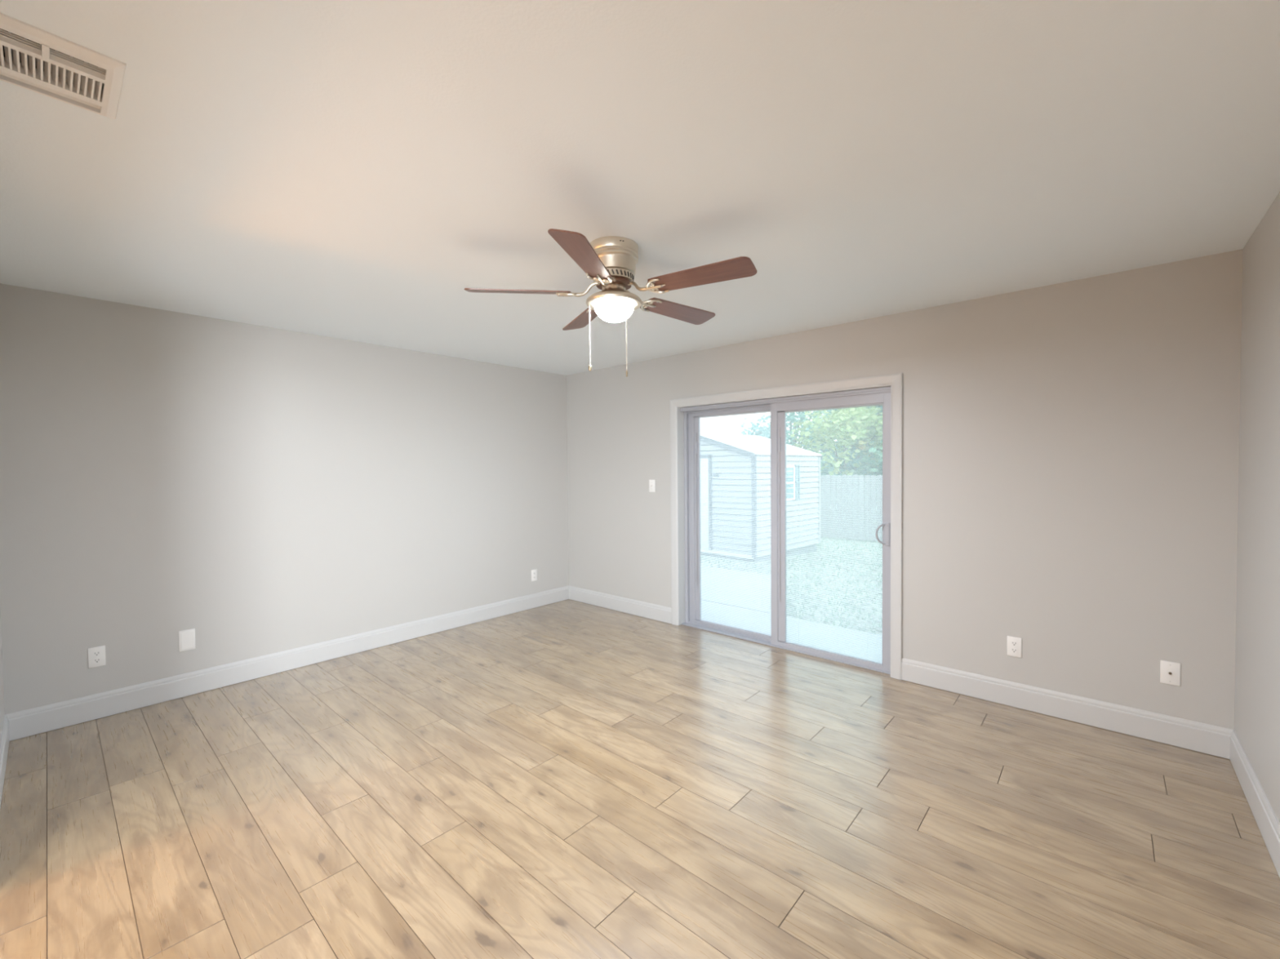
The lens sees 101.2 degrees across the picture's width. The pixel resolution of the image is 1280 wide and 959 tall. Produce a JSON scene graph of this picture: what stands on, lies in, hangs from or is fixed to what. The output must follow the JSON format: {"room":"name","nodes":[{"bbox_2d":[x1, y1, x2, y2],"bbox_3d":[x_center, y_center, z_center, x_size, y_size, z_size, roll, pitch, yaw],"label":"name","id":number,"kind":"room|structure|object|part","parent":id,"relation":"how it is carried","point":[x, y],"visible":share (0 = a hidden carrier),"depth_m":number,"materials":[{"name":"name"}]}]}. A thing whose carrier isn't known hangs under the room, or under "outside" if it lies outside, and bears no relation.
{"room":"empty living room","nodes":[
{"label":"empty living room","id":0,"kind":"room"},
{"bbox_2d":[0,605,4,738],"bbox_3d":[-1.621,0.206,1.123,4.866,2.440,0.120,1,2,42],"label":"wall","id":1,"kind":"structure","parent":0,"point":[2,692],"depth_m":2.71,"materials":[{"name":"grey paint"}]},
{"bbox_2d":[0,715,9,808],"bbox_3d":[-2.808,1.335,2.299,1.550,0.143,0.014,1,2,42],"label":"baseboard","id":2,"kind":"structure","parent":1,"relation":"attached to","point":[5,739],"depth_m":2.54,"materials":[{"name":"grey paint"}]},
{"bbox_2d":[0,283,568,715],"bbox_3d":[-3.132,0.170,3.198,0.150,2.440,6.900,1,2,42],"label":"wall","id":3,"kind":"structure","parent":0,"point":[259,491],"depth_m":3.54,"materials":[{"name":"grey paint"}]},
{"bbox_2d":[87,645,106,668],"bbox_3d":[-3.161,1.033,3.058,0.008,0.116,0.071,1,2,42],"label":"wall outlet","id":4,"kind":"object","parent":3,"relation":"attached to","point":[96,655],"visible":1,"depth_m":3.06,"materials":[{"name":"white plastic"}]},
{"bbox_2d":[92,650,101,656],"bbox_3d":[-3.160,1.012,3.056,0.003,0.028,0.034,1,2,42],"label":"receptacle","id":5,"kind":"object","parent":4,"relation":"attached to","point":[95,653],"depth_m":3.05,"materials":[{"name":"white plastic"}]},
{"bbox_2d":[93,657,101,663],"bbox_3d":[-3.159,1.053,3.057,0.003,0.028,0.034,1,2,42],"label":"receptacle","id":6,"kind":"object","parent":4,"relation":"attached to","point":[95,660],"depth_m":3.06,"materials":[{"name":"white plastic"}]},
{"bbox_2d":[178,628,195,652],"bbox_3d":[-2.895,1.027,3.359,0.008,0.132,0.080,1,2,42],"label":"blank plate","id":7,"kind":"object","parent":3,"relation":"attached to","point":[186,637],"visible":1,"depth_m":3.36,"materials":[{"name":"white plastic"}]},
{"bbox_2d":[5,586,568,741],"bbox_3d":[-2.081,1.282,4.278,0.014,0.143,3.943,1,2,42],"label":"baseboard","id":8,"kind":"structure","parent":3,"relation":"attached to","point":[25,723],"depth_m":3.57,"materials":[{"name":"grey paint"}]},
{"bbox_2d":[531,568,537,581],"bbox_3d":[-1.087,0.984,5.401,0.008,0.116,0.071,1,2,42],"label":"wall outlet","id":9,"kind":"object","parent":3,"relation":"attached to","point":[534,572],"visible":1,"depth_m":5.40,"materials":[{"name":"white plastic"}]},
{"bbox_2d":[0,0,1279,375],"bbox_3d":[-1.200,-1.105,1.581,5.266,0.150,7.100,1,2,42],"label":"ceiling","id":10,"kind":"structure","parent":0,"point":[340,169],"depth_m":1.69,"materials":[{"name":"white paint"}]},
{"bbox_2d":[0,13,126,119],"bbox_3d":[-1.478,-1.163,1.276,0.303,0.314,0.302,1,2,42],"label":"ceiling vent","id":11,"kind":"object","parent":10,"relation":"in","point":[82,87],"visible":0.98,"depth_m":1.30,"materials":[{"name":"white metal"}]},
{"bbox_3d":[-1.401,-1.018,1.238,0.060,0.026,0.012,1,2,42],"label":"damper lever","id":12,"kind":"part","parent":11,"relation":"part of","materials":[{"name":"white metal"}]},
{"bbox_2d":[464,228,756,377],"bbox_3d":[-0.083,-0.757,2.409,1.263,0.602,1.247,1,2,42],"label":"ceiling fan","id":13,"kind":"object","parent":10,"relation":"hanging from","point":[611,262],"visible":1,"depth_m":2.29,"materials":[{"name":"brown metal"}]},
{"bbox_3d":[-0.540,-0.842,2.351,0.462,0.006,0.134,-1,14,-6],"label":"blade","id":14,"kind":"part","parent":13,"relation":"part of","materials":[{"name":"brown wood"}]},
{"bbox_3d":[-0.281,-0.862,2.374,0.197,0.069,0.111,-1,14,-6],"label":"blade arm","id":15,"kind":"part","parent":13,"relation":"part of","materials":[{"name":"silver metal"}]},
{"bbox_3d":[-0.207,-0.836,1.980,0.134,0.006,0.462,13,4,11],"label":"blade","id":16,"kind":"part","parent":13,"relation":"part of","materials":[{"name":"brown wood"}]},
{"bbox_3d":[-0.291,-0.854,2.782,0.134,0.006,0.462,-15,7,-23],"label":"blade","id":17,"kind":"part","parent":13,"relation":"part of","materials":[{"name":"brown wood"}]},
{"bbox_3d":[-0.229,-0.665,2.400,0.003,0.289,0.003,1,2,42],"label":"pull chain","id":18,"kind":"part","parent":13,"relation":"part of","materials":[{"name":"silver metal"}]},
{"bbox_3d":[-0.149,-0.860,2.234,0.111,0.069,0.197,13,4,11],"label":"blade arm","id":19,"kind":"part","parent":13,"relation":"part of","materials":[{"name":"silver metal"}]},
{"bbox_3d":[-0.059,-0.641,2.302,0.003,0.335,0.003,1,2,42],"label":"pull chain","id":20,"kind":"part","parent":13,"relation":"part of","materials":[{"name":"silver metal"}]},
{"bbox_3d":[0.000,-0.868,2.507,0.197,0.069,0.111,-2,-11,-42],"label":"blade arm","id":21,"kind":"part","parent":13,"relation":"part of","materials":[{"name":"silver metal"}]},
{"bbox_3d":[0.025,-0.863,2.316,0.197,0.069,0.111,0,-11,30],"label":"blade arm","id":22,"kind":"part","parent":13,"relation":"part of","materials":[{"name":"silver metal"}]},
{"bbox_3d":[0.196,-0.856,2.679,0.462,0.006,0.134,-2,-11,-42],"label":"blade","id":23,"kind":"part","parent":13,"relation":"part of","materials":[{"name":"brown wood"}]},
{"bbox_3d":[0.248,-0.845,2.183,0.462,0.006,0.134,0,-11,30],"label":"blade","id":24,"kind":"part","parent":13,"relation":"part of","materials":[{"name":"brown wood"}]},
{"bbox_2d":[0,599,1279,958],"bbox_3d":[-1.210,1.412,1.603,4.906,0.002,7.000,1,2,42],"label":"floor","id":25,"kind":"structure","parent":0,"point":[568,779],"depth_m":2.15,"materials":[{"name":"brown wood"}]},
{"bbox_2d":[699,413,771,635],"bbox_3d":[0.811,0.360,4.492,0.715,1.808,0.010,1,2,42],"label":"glass pane","id":26,"kind":"object","parent":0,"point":[722,415],"depth_m":4.50,"materials":[{"name":"clear glass"}]},
{"bbox_2d":[740,408,838,451],"bbox_3d":[4.998,-0.653,17.350,3.824,4.673,3.380,1,2,42],"label":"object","id":27,"kind":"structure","parent":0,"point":[766,430],"depth_m":16.98,"materials":[{"name":"white"}]},
{"bbox_2d":[785,405,882,662],"bbox_3d":[1.416,0.381,3.885,0.718,1.786,0.010,1,2,42],"label":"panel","id":28,"kind":"object","parent":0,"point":[840,407],"depth_m":3.88,"materials":[{"name":"clear glass"}]},
{"bbox_2d":[566,248,1242,729],"bbox_3d":[1.099,0.158,4.195,5.166,2.540,0.200,1,2,42],"label":"wall","id":29,"kind":"structure","parent":0,"point":[1071,449],"depth_m":3.01,"materials":[{"name":"grey paint"}]},
{"bbox_2d":[568,586,671,623],"bbox_3d":[-0.244,1.241,5.275,1.442,0.143,0.014,1,2,42],"label":"baseboard","id":30,"kind":"structure","parent":29,"relation":"attached to","point":[653,611],"depth_m":5.20,"materials":[{"name":"grey paint"}]},
{"bbox_2d":[648,480,655,492],"bbox_3d":[0.109,0.060,4.920,0.071,0.116,0.021,1,2,42],"label":"light switch","id":31,"kind":"object","parent":29,"relation":"attached to","point":[651,482],"visible":1,"depth_m":4.92,"materials":[{"name":"white plastic"}]},
{"bbox_2d":[670,400,678,625],"bbox_3d":[0.310,0.300,4.750,0.069,2.041,0.021,1,2,42],"label":"trim","id":32,"kind":"structure","parent":29,"relation":"attached to","point":[673,459],"depth_m":4.74,"materials":[{"name":"grey paint"}]},
{"bbox_2d":[676,407,684,625],"bbox_3d":[0.372,0.337,4.770,0.012,1.967,0.106,1,2,42],"label":"trim","id":33,"kind":"structure","parent":29,"relation":"attached to","point":[680,415],"depth_m":4.76,"materials":[{"name":"grey paint"}]},
{"bbox_2d":[680,386,890,675],"bbox_3d":[1.085,0.344,4.211,1.795,1.966,0.182,1,2,42],"label":"door","id":34,"kind":"structure","parent":29,"relation":"in","point":[778,407],"depth_m":4.14,"materials":[{"name":"grey plastic"}]},
{"bbox_3d":[0.807,0.347,4.491,0.860,1.931,0.037,1,2,42],"label":"fixed panel","id":35,"kind":"part","parent":34,"relation":"part of","materials":[{"name":"clear glass"}]},
{"bbox_3d":[0.811,0.356,4.492,0.717,1.826,0.012,1,2,42],"label":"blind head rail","id":36,"kind":"part","parent":34,"relation":"part of","materials":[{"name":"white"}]},
{"bbox_3d":[1.393,0.359,3.900,0.905,1.929,0.040,1,2,42],"label":"sliding panel","id":37,"kind":"part","parent":34,"relation":"part of","materials":[{"name":"clear glass"}]},
{"bbox_3d":[1.416,0.377,3.885,0.720,1.805,0.012,1,2,42],"label":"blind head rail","id":38,"kind":"part","parent":34,"relation":"part of","materials":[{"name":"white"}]},
{"bbox_3d":[1.654,0.375,3.614,0.064,0.144,0.013,0,1,10],"label":"handle","id":39,"kind":"part","parent":34,"relation":"part of","materials":[{"name":"grey plastic"}]},
{"bbox_3d":[1.694,0.375,3.603,0.034,0.160,0.008,1,2,42],"label":"handle plate","id":40,"kind":"part","parent":34,"relation":"part of","materials":[{"name":"grey plastic"}]},
{"bbox_2d":[670,373,901,408],"bbox_3d":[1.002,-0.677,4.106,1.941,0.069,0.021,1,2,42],"label":"trim","id":41,"kind":"structure","parent":29,"relation":"attached to","point":[884,380],"depth_m":3.96,"materials":[{"name":"grey paint"}]},
{"bbox_2d":[890,385,891,461],"bbox_3d":[1.727,0.353,3.572,0.012,1.967,0.106,1,2,42],"label":"trim","id":42,"kind":"structure","parent":29,"relation":"attached to","point":[891,385],"depth_m":3.52,"materials":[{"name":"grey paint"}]},
{"bbox_2d":[890,373,902,679],"bbox_3d":[1.712,0.317,3.509,0.069,2.041,0.021,1,2,42],"label":"trim","id":43,"kind":"structure","parent":29,"relation":"attached to","point":[896,463],"depth_m":3.50,"materials":[{"name":"grey paint"}]},
{"bbox_2d":[1006,635,1022,657],"bbox_3d":[2.208,0.987,3.100,0.071,0.116,0.008,1,2,42],"label":"wall outlet","id":44,"kind":"object","parent":29,"relation":"attached to","point":[1014,646],"visible":1,"depth_m":3.10,"materials":[{"name":"white plastic"}]},
{"bbox_2d":[1010,648,1017,653],"bbox_3d":[2.207,1.008,3.098,0.034,0.028,0.003,1,2,42],"label":"receptacle","id":45,"kind":"object","parent":44,"relation":"attached to","point":[1012,650],"depth_m":3.10,"materials":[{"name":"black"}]},
{"bbox_2d":[1010,640,1017,646],"bbox_3d":[2.206,0.967,3.098,0.034,0.028,0.003,1,2,42],"label":"receptacle","id":46,"kind":"object","parent":44,"relation":"attached to","point":[1013,643],"depth_m":3.10,"materials":[{"name":"white plastic"}]},
{"bbox_2d":[901,657,1232,759],"bbox_3d":[2.304,1.272,3.020,1.483,0.143,0.014,1,2,42],"label":"baseboard","id":47,"kind":"structure","parent":29,"relation":"attached to","point":[1207,739],"depth_m":2.90,"materials":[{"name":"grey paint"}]},
{"bbox_2d":[1160,660,1180,686],"bbox_3d":[2.691,0.984,2.666,0.072,0.116,0.016,1,2,42],"label":"cable jack","id":48,"kind":"object","parent":29,"relation":"attached to","point":[1170,672],"visible":1,"depth_m":2.67,"materials":[{"name":"white plastic"}]},
{"bbox_2d":[1234,191,1279,824],"bbox_3d":[0.624,0.215,-0.126,0.150,2.440,6.900,1,2,42],"label":"wall","id":49,"kind":"structure","parent":0,"point":[1257,654],"depth_m":2.15,"materials":[{"name":"grey paint"}]},
{"bbox_2d":[1229,729,1279,878],"bbox_3d":[0.573,1.360,-0.044,0.014,0.143,6.900,1,2,42],"label":"baseboard","id":50,"kind":"structure","parent":49,"relation":"attached to","point":[1268,824],"depth_m":2.09,"materials":[{"name":"grey paint"}]},
{"label":"outside","id":51,"kind":"structure","parent":0,"visible":0},
{"bbox_2d":[701,536,882,634],"bbox_3d":[6.242,1.943,19.738,44.000,1.740,29.800,1,2,42],"label":"ground","id":52,"kind":"structure","parent":51,"point":[868,542],"depth_m":8.72,"materials":[{"name":"gravel"}]},
{"bbox_2d":[701,565,771,613],"bbox_3d":[-0.573,1.450,8.454,6.740,0.185,1.740,1,2,42],"label":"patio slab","id":53,"kind":"object","parent":52,"relation":"on","point":[701,566],"depth_m":6.71,"materials":[{"name":"concrete"}]},
{"bbox_2d":[700,431,822,561],"bbox_3d":[1.940,0.291,11.646,3.110,2.605,2.709,1,2,45],"label":"garden shed","id":54,"kind":"object","parent":52,"relation":"on","point":[736,465],"visible":0.58,"depth_m":10.31,"materials":[{"name":"grey wood"}]},
{"bbox_3d":[1.042,0.481,10.717,0.960,1.815,0.030,1,2,45],"label":"shed door","id":55,"kind":"part","parent":54,"relation":"part of","materials":[{"name":"white paint"}]},
{"bbox_3d":[1.029,0.446,10.718,1.080,1.885,0.028,1,2,45],"label":"door trim","id":56,"kind":"part","parent":54,"relation":"part of","materials":[{"name":"grey wood"}]},
{"bbox_3d":[1.040,1.421,10.757,3.000,0.065,0.028,1,2,45],"label":"trim","id":57,"kind":"part","parent":54,"relation":"part of","materials":[{"name":"silver metal"}]},
{"bbox_3d":[2.105,0.509,9.687,0.070,1.880,0.060,1,2,45],"label":"corner trim","id":58,"kind":"part","parent":54,"relation":"part of","materials":[{"name":"grey wood"}]},
{"bbox_3d":[2.973,0.071,10.531,0.006,0.660,0.440,1,2,45],"label":"pane","id":59,"kind":"part","parent":54,"relation":"part of","materials":[{"name":"teal"}]},
{"bbox_2d":[795,465,799,500],"bbox_3d":[3.221,0.063,10.771,0.026,0.720,0.190,1,2,45],"label":"shutter","id":60,"kind":"object","parent":54,"relation":"hanging from","point":[797,467],"depth_m":10.78,"materials":[{"name":"grey paint"}]},
{"bbox_3d":[3.909,0.449,11.503,0.070,1.880,0.060,1,2,45],"label":"corner trim","id":61,"kind":"part","parent":54,"relation":"part of","materials":[{"name":"grey wood"}]},
{"bbox_2d":[701,600,882,662],"bbox_3d":[0.833,1.513,5.321,13.000,0.182,1.070,1,2,42],"label":"walkway slab","id":62,"kind":"object","parent":52,"relation":"on","point":[702,600],"visible":0.05,"depth_m":4.90,"materials":[{"name":"concrete"}]},
{"bbox_2d":[701,537,882,633],"bbox_3d":[4.033,1.529,9.242,5.869,0.440,9.052,1,2,42],"label":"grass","id":63,"kind":"structure","parent":52,"relation":"on","point":[881,547],"depth_m":8.08,"materials":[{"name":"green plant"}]},
{"bbox_2d":[715,548,882,635],"bbox_3d":[3.584,1.530,7.974,4.878,0.315,6.586,1,2,42],"label":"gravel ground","id":64,"kind":"structure","parent":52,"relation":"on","point":[867,557],"depth_m":7.20,"materials":[{"name":"grey gravel"}]},
{"bbox_2d":[786,405,882,475],"bbox_3d":[5.944,-0.348,15.162,2.924,4.080,2.864,0,1,3],"label":"tree","id":65,"kind":"object","parent":52,"relation":"on","point":[877,436],"visible":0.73,"depth_m":14.71,"materials":[{"name":"green plant"}]},
{"bbox_2d":[804,439,881,475],"bbox_3d":[6.128,0.186,15.977,2.649,3.032,2.336,-1,1,-16],"label":"tree","id":66,"kind":"object","parent":52,"relation":"on","point":[854,460],"visible":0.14,"depth_m":15.13,"materials":[{"name":"green plant"}]},
{"bbox_2d":[820,474,882,541],"bbox_3d":[5.443,0.789,14.211,10.109,1.857,0.158,1,2,42],"label":"fence","id":67,"kind":"object","parent":52,"relation":"on","point":[871,484],"visible":0.18,"depth_m":13.96,"materials":[{"name":"grey wood"}]},
{"bbox_2d":[822,405,882,435],"bbox_3d":[8.010,-1.130,17.120,5.013,5.746,4.042,1,2,42],"label":"tree","id":68,"kind":"object","parent":52,"relation":"on","point":[880,411],"visible":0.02,"depth_m":16.61,"materials":[{"name":"green plant"}]},
{"bbox_2d":[835,466,881,476],"bbox_3d":[6.458,0.653,15.032,1.645,2.083,1.706,-1,2,-25],"label":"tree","id":69,"kind":"object","parent":52,"relation":"on","point":[854,473],"visible":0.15,"depth_m":14.95,"materials":[{"name":"green plant"}]},
{"bbox_2d":[857,440,882,475],"bbox_3d":[7.564,0.200,14.698,2.755,3.031,3.016,0,2,25],"label":"tree","id":70,"kind":"object","parent":52,"relation":"on","point":[865,459],"visible":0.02,"depth_m":14.62,"materials":[{"name":"green plant"}]}
]}

